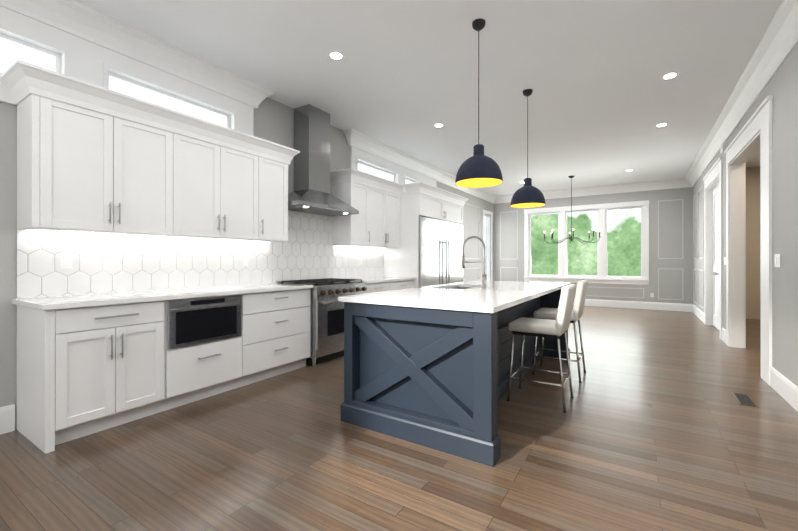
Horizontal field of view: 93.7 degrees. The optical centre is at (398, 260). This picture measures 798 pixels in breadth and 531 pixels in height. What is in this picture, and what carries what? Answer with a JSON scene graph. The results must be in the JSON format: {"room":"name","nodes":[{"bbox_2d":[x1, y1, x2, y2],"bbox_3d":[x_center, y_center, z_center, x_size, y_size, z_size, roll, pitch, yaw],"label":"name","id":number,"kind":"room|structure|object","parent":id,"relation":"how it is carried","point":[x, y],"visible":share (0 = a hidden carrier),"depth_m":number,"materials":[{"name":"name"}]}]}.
{"room":"kitchen","nodes":[
{"label":"kitchen","id":0,"kind":"room"},
{"bbox_2d":[0,33,493,429],"bbox_3d":[-0.830,-0.373,5.724,0.150,3.150,13.880,0,0,33],"label":"wall","id":1,"kind":"structure","parent":0,"point":[102,263],"depth_m":3.53,"materials":[{"name":"white tile"}]},
{"bbox_2d":[0,404,14,434],"bbox_3d":[-3.569,1.105,1.314,0.016,0.185,3.160,0,0,33],"label":"baseboard","id":2,"kind":"structure","parent":1,"relation":"attached to","point":[7,413],"depth_m":2.61,"materials":[{"name":"white wood"}]},
{"bbox_2d":[60,253,71,268],"bbox_3d":[-2.561,-0.001,2.878,0.006,0.120,0.072,0,0,33],"label":"outlet","id":3,"kind":"object","parent":1,"relation":"attached to","point":[65,260],"depth_m":2.87,"materials":[{"name":"white plastic"}]},
{"bbox_2d":[0,59,299,242],"bbox_3d":[-1.951,-0.740,3.444,0.436,1.051,2.330,0,0,33],"label":"upper cabinet","id":4,"kind":"object","parent":1,"relation":"attached to","point":[94,158],"visible":1,"depth_m":2.96,"materials":[{"name":"white wood"}]},
{"bbox_2d":[0,0,443,193],"bbox_3d":[-1.756,-1.525,4.101,0.265,0.850,9.865,0,0,33],"label":"trim","id":5,"kind":"structure","parent":1,"relation":"attached to","point":[89,44],"depth_m":3.27,"materials":[{"name":"white wood"}]},
{"bbox_2d":[243,255,247,265],"bbox_3d":[-1.719,0.000,4.191,0.006,0.120,0.072,0,0,33],"label":"outlet","id":6,"kind":"object","parent":1,"relation":"attached to","point":[245,257],"depth_m":4.19,"materials":[{"name":"white plastic"}]},
{"bbox_2d":[288,104,358,215],"bbox_3d":[-1.046,-1.289,4.798,0.499,1.315,1.070,0,0,33],"label":"range hood","id":7,"kind":"object","parent":1,"relation":"attached to","point":[310,193],"visible":0.98,"depth_m":4.73,"materials":[{"name":"silver metal"}]},
{"bbox_2d":[330,168,403,247],"bbox_3d":[-0.458,-0.738,5.774,0.436,1.051,1.365,0,0,33],"label":"upper cabinet","id":8,"kind":"object","parent":1,"relation":"attached to","point":[374,200],"visible":0.98,"depth_m":5.51,"materials":[{"name":"white wood"}]},
{"bbox_2d":[400,182,446,221],"bbox_3d":[0.290,-1.003,6.681,0.716,0.519,0.951,0,0,33],"label":"upper cabinet","id":9,"kind":"object","parent":1,"relation":"attached to","point":[418,199],"depth_m":6.24,"materials":[{"name":"white wood"}]},
{"bbox_2d":[415,194,462,225],"bbox_3d":[0.738,-1.002,7.381,0.716,0.519,0.951,0,0,33],"label":"upper cabinet","id":10,"kind":"object","parent":1,"relation":"attached to","point":[454,203],"depth_m":7.22,"materials":[{"name":"white wood"}]},
{"bbox_2d":[438,171,497,203],"bbox_3d":[1.873,-1.845,9.670,0.165,0.200,3.660,0,0,33],"label":"crown molding","id":11,"kind":"structure","parent":1,"relation":"attached to","point":[448,179],"depth_m":9.68,"materials":[{"name":"white wood"}]},
{"bbox_2d":[463,203,479,279],"bbox_3d":[1.819,-0.265,9.727,0.012,2.420,1.500,0,0,33],"label":"trim","id":12,"kind":"structure","parent":1,"relation":"attached to","point":[465,203],"depth_m":10.35,"materials":[{"name":"grey wood"}]},
{"bbox_2d":[482,209,492,280],"bbox_3d":[2.554,-0.258,10.931,0.150,2.390,0.860,0,0,33],"label":"window","id":13,"kind":"structure","parent":1,"relation":"in","point":[486,213],"depth_m":11.16,"materials":[{"name":"white wood"}]},
{"bbox_2d":[0,305,797,530],"bbox_3d":[2.924,1.249,3.435,8.940,0.100,14.080,0,0,33],"label":"floor","id":14,"kind":"structure","parent":0,"point":[657,426],"depth_m":2.24,"materials":[{"name":"brown wood"}]},
{"bbox_2d":[17,299,167,453],"bbox_3d":[-2.261,0.751,2.781,0.627,0.895,0.702,0,0,33],"label":"base cabinet","id":15,"kind":"object","parent":14,"relation":"on","point":[88,364],"depth_m":2.55,"materials":[{"name":"white wood"}]},
{"bbox_2d":[12,283,311,310],"bbox_3d":[-1.845,0.287,3.415,0.644,0.035,2.268,0,0,33],"label":"countertop","id":16,"kind":"structure","parent":15,"relation":"on","point":[55,303],"depth_m":2.90,"materials":[{"name":"white stone"}]},
{"bbox_2d":[168,295,243,409],"bbox_3d":[-1.910,0.752,3.330,0.627,0.895,0.738,0,0,33],"label":"base cabinet","id":17,"kind":"object","parent":14,"relation":"on","point":[206,336],"depth_m":3.18,"materials":[{"name":"white wood"}]},
{"bbox_2d":[244,287,312,385],"bbox_3d":[-1.475,0.752,4.008,0.627,0.895,0.871,0,0,33],"label":"base cabinet","id":18,"kind":"object","parent":14,"relation":"on","point":[277,324],"depth_m":3.81,"materials":[{"name":"white wood"}]},
{"bbox_2d":[276,278,366,365],"bbox_3d":[-0.931,0.722,4.722,0.757,0.957,0.905,0,0,33],"label":"range","id":19,"kind":"object","parent":14,"relation":"on","point":[327,325],"visible":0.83,"depth_m":4.37,"materials":[{"name":"silver metal"}]},
{"bbox_2d":[351,281,390,293],"bbox_3d":[-0.565,0.754,5.438,0.616,0.895,0.682,0,0,33],"label":"base cabinet","id":20,"kind":"object","parent":14,"relation":"on","point":[378,284],"depth_m":5.30,"materials":[{"name":"white wood"}]},
{"bbox_2d":[352,277,414,284],"bbox_3d":[-0.370,0.289,5.717,0.644,0.035,1.363,0,0,33],"label":"countertop","id":21,"kind":"structure","parent":20,"relation":"on","point":[370,280],"depth_m":5.75,"materials":[{"name":"white stone"}]},
{"bbox_2d":[391,281,413,289],"bbox_3d":[-0.198,0.754,6.012,0.616,0.895,0.681,0,0,33],"label":"base cabinet","id":22,"kind":"object","parent":14,"relation":"on","point":[395,285],"depth_m":5.81,"materials":[{"name":"white wood"}]},
{"bbox_2d":[419,216,462,286],"bbox_3d":[0.564,0.235,6.997,0.784,1.935,1.738,0,0,33],"label":"refrigerator","id":23,"kind":"object","parent":14,"relation":"on","point":[440,250],"visible":0.23,"depth_m":6.66,"materials":[{"name":"silver metal"}]},
{"bbox_2d":[338,284,569,466],"bbox_3d":[0.828,0.752,3.692,1.171,0.895,2.866,0,0,33],"label":"kitchen island","id":24,"kind":"object","parent":14,"relation":"on","point":[427,366],"depth_m":2.52,"materials":[{"name":"blue wood"}]},
{"bbox_2d":[338,280,565,311],"bbox_3d":[0.824,0.287,3.696,1.185,0.035,2.890,0,0,33],"label":"island countertop","id":25,"kind":"structure","parent":24,"relation":"on","point":[448,297],"depth_m":2.82,"materials":[{"name":"white stone"}]},
{"bbox_2d":[461,236,487,286],"bbox_3d":[0.752,0.005,3.830,0.281,0.528,0.162,0,0,33],"label":"faucet","id":26,"kind":"object","parent":25,"relation":"on","point":[484,278],"visible":1,"depth_m":3.81,"materials":[{"name":"silver metal"}]},
{"bbox_2d":[506,284,575,412],"bbox_3d":[1.234,0.701,3.236,0.498,0.998,0.408,0,0,33],"label":"stool","id":27,"kind":"object","parent":14,"relation":"on","point":[549,328],"visible":1,"depth_m":3.11,"materials":[{"name":"white leather"}]},
{"bbox_2d":[532,280,587,382],"bbox_3d":[1.713,0.702,3.974,0.498,0.998,0.408,0,0,33],"label":"stool","id":28,"kind":"object","parent":14,"relation":"on","point":[577,309],"visible":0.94,"depth_m":3.85,"materials":[{"name":"white leather"}]},
{"bbox_2d":[731,392,758,406],"bbox_3d":[2.983,1.196,3.231,0.120,0.006,0.340,0,0,33],"label":"floor vent","id":29,"kind":"object","parent":14,"relation":"in","point":[744,399],"visible":1,"depth_m":3.22,"materials":[{"name":"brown metal"}]},
{"bbox_2d":[75,0,782,195],"bbox_3d":[2.924,-2.001,3.439,8.940,0.100,14.080,0,0,33],"label":"ceiling","id":30,"kind":"structure","parent":0,"point":[604,99],"depth_m":3.79,"materials":[{"name":"white paint"}]},
{"bbox_2d":[327,51,344,60],"bbox_3d":[-0.598,-1.949,3.558,0.170,0.004,0.170,0,0,33],"label":"recessed light","id":31,"kind":"object","parent":30,"relation":"in","point":[335,55],"visible":1,"depth_m":3.55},
{"bbox_2d":[433,123,444,127],"bbox_3d":[0.573,-1.947,5.385,0.170,0.004,0.170,0,0,33],"label":"recessed light","id":32,"kind":"object","parent":30,"relation":"in","point":[438,125],"visible":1,"depth_m":5.38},
{"bbox_2d":[455,18,502,187],"bbox_3d":[0.653,-1.293,3.064,0.380,1.314,0.380,0,0,33],"label":"pendant light","id":33,"kind":"object","parent":30,"relation":"hanging from","point":[478,169],"visible":1,"depth_m":2.99,"materials":[{"name":"black metal"}]},
{"bbox_2d":[510,89,544,207],"bbox_3d":[1.477,-1.292,4.294,0.380,1.314,0.380,0,0,33],"label":"pendant light","id":34,"kind":"object","parent":30,"relation":"hanging from","point":[527,195],"visible":1,"depth_m":4.22,"materials":[{"name":"black metal"}]},
{"bbox_2d":[544,176,599,243],"bbox_3d":[3.960,-1.175,8.594,1.187,1.539,1.187,0,0,33],"label":"chandelier","id":35,"kind":"object","parent":30,"relation":"hanging from","point":[570,238],"visible":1,"depth_m":8.59,"materials":[{"name":"black metal"}]},
{"bbox_2d":[655,123,668,126],"bbox_3d":[3.768,-1.947,5.368,0.170,0.004,0.170,0,0,33],"label":"recessed light","id":36,"kind":"object","parent":30,"relation":"in","point":[662,124],"visible":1,"depth_m":5.38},
{"bbox_2d":[660,72,679,79],"bbox_3d":[2.857,-1.948,3.945,0.170,0.004,0.170,0,0,33],"label":"recessed light","id":37,"kind":"object","parent":30,"relation":"in","point":[670,75],"visible":1,"depth_m":3.94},
{"bbox_2d":[494,187,692,303],"bbox_3d":[4.952,-0.369,10.178,4.800,3.150,0.140,0,0,33],"label":"wall","id":38,"kind":"structure","parent":0,"point":[670,239],"depth_m":9.25,"materials":[{"name":"grey paint"}]},
{"bbox_2d":[500,211,517,280],"bbox_3d":[3.278,-0.263,11.161,0.520,2.420,0.012,0,0,33],"label":"trim","id":39,"kind":"structure","parent":38,"relation":"attached to","point":[508,211],"depth_m":11.14,"materials":[{"name":"grey wood"}]},
{"bbox_2d":[523,200,649,284],"bbox_3d":[4.960,-0.452,10.144,3.060,2.095,0.190,0,0,33],"label":"window","id":40,"kind":"structure","parent":38,"relation":"in","point":[602,277],"depth_m":9.92,"materials":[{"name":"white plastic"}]},
{"bbox_2d":[498,178,681,202],"bbox_3d":[4.794,-1.844,10.100,4.620,0.200,0.165,0,0,33],"label":"crown molding","id":41,"kind":"structure","parent":38,"relation":"attached to","point":[676,183],"depth_m":9.68,"materials":[{"name":"white wood"}]},
{"bbox_2d":[576,286,643,298],"bbox_3d":[5.349,0.816,9.833,1.840,0.260,0.012,0,0,33],"label":"trim","id":42,"kind":"structure","parent":38,"relation":"attached to","point":[576,286],"depth_m":9.63,"materials":[{"name":"grey wood"}]},
{"bbox_2d":[573,298,691,311],"bbox_3d":[4.910,1.113,10.111,4.800,0.185,0.016,0,0,33],"label":"baseboard","id":43,"kind":"structure","parent":38,"relation":"attached to","point":[588,302],"depth_m":9.38,"materials":[{"name":"white wood"}]},
{"bbox_2d":[658,199,683,299],"bbox_3d":[6.570,-0.265,9.051,0.500,2.420,0.012,0,0,33],"label":"trim","id":44,"kind":"structure","parent":38,"relation":"attached to","point":[675,199],"depth_m":9.04,"materials":[{"name":"grey wood"}]},
{"bbox_2d":[693,43,797,386],"bbox_3d":[3.325,-0.376,3.062,0.140,3.150,13.880,0,0,33],"label":"wall","id":45,"kind":"structure","parent":0,"point":[781,87],"depth_m":3.33,"materials":[{"name":"grey paint"}]},
{"bbox_2d":[693,193,697,303],"bbox_3d":[6.638,-0.266,8.373,0.012,2.420,0.680,0,0,33],"label":"trim","id":46,"kind":"structure","parent":45,"relation":"attached to","point":[696,193],"depth_m":8.20,"materials":[{"name":"grey wood"}]},
{"bbox_2d":[692,304,703,322],"bbox_3d":[6.378,1.111,7.968,0.016,0.185,1.960,0,0,33],"label":"baseboard","id":47,"kind":"structure","parent":45,"relation":"attached to","point":[695,310],"depth_m":7.89,"materials":[{"name":"white wood"}]},
{"bbox_2d":[698,185,703,308],"bbox_3d":[6.161,-0.267,7.628,0.012,2.420,0.750,0,0,33],"label":"trim","id":48,"kind":"structure","parent":45,"relation":"attached to","point":[698,270],"depth_m":7.54,"materials":[{"name":"grey wood"}]},
{"bbox_2d":[713,184,719,330],"bbox_3d":[5.441,-0.071,6.379,0.127,2.530,1.426,0,0,33],"label":"door","id":49,"kind":"structure","parent":45,"relation":"in","point":[716,288],"depth_m":6.71,"materials":[{"name":"white wood"}]},
{"bbox_2d":[720,142,726,153],"bbox_3d":[4.795,-1.664,5.529,0.045,0.130,0.180,0,0,33],"label":"door chime","id":50,"kind":"object","parent":45,"relation":"attached to","point":[723,146],"visible":0.88,"depth_m":5.47,"materials":[{"name":"white plastic"}]},
{"bbox_2d":[722,328,725,342],"bbox_3d":[4.805,1.109,5.514,0.016,0.185,0.410,0,0,33],"label":"baseboard","id":51,"kind":"structure","parent":45,"relation":"attached to","point":[723,330],"depth_m":5.56,"materials":[{"name":"white wood"}]},
{"bbox_2d":[703,95,772,385],"bbox_3d":[4.768,-0.189,5.332,0.200,2.780,4.280,0,0,33],"label":"door frame","id":52,"kind":"structure","parent":45,"relation":"attached to","point":[753,136],"depth_m":5.15,"materials":[{"name":"white wood"}]},
{"bbox_2d":[682,0,797,187],"bbox_3d":[3.196,-1.851,3.145,0.165,0.200,13.600,0,0,33],"label":"crown molding","id":53,"kind":"structure","parent":45,"relation":"attached to","point":[776,45],"depth_m":3.81,"materials":[{"name":"white wood"}]},
{"bbox_2d":[775,254,780,266],"bbox_3d":[3.478,-0.001,3.438,0.009,0.120,0.160,0,0,33],"label":"light switch","id":54,"kind":"object","parent":45,"relation":"attached to","point":[777,260],"depth_m":3.41,"materials":[{"name":"white plastic"}]},
{"bbox_2d":[770,367,797,411],"bbox_3d":[1.581,1.104,0.484,0.016,0.185,7.380,0,0,33],"label":"baseboard","id":55,"kind":"structure","parent":45,"relation":"attached to","point":[784,387],"depth_m":3.24,"materials":[{"name":"white wood"}]},
{"bbox_2d":[746,166,760,318],"bbox_3d":[8.281,-0.372,7.190,3.750,3.150,0.100,0,0,33],"label":"wall","id":56,"kind":"structure","parent":0,"point":[753,301],"depth_m":7.73,"materials":[{"name":"beige paint"}]},
{"label":"outside","id":57,"kind":"structure","parent":0,"visible":0},
{"bbox_2d":[0,41,485,244],"bbox_3d":[-0.703,-1.797,7.426,0.050,12.000,16.600,0,0,33],"label":"sky","id":58,"kind":"structure","parent":57,"point":[10,54],"depth_m":4.02,"materials":[{"name":"white"}]},
{"bbox_2d":[531,208,640,275],"bbox_3d":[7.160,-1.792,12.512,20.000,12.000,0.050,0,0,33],"label":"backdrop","id":59,"kind":"structure","parent":57,"point":[623,242],"depth_m":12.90,"materials":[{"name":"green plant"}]}
]}

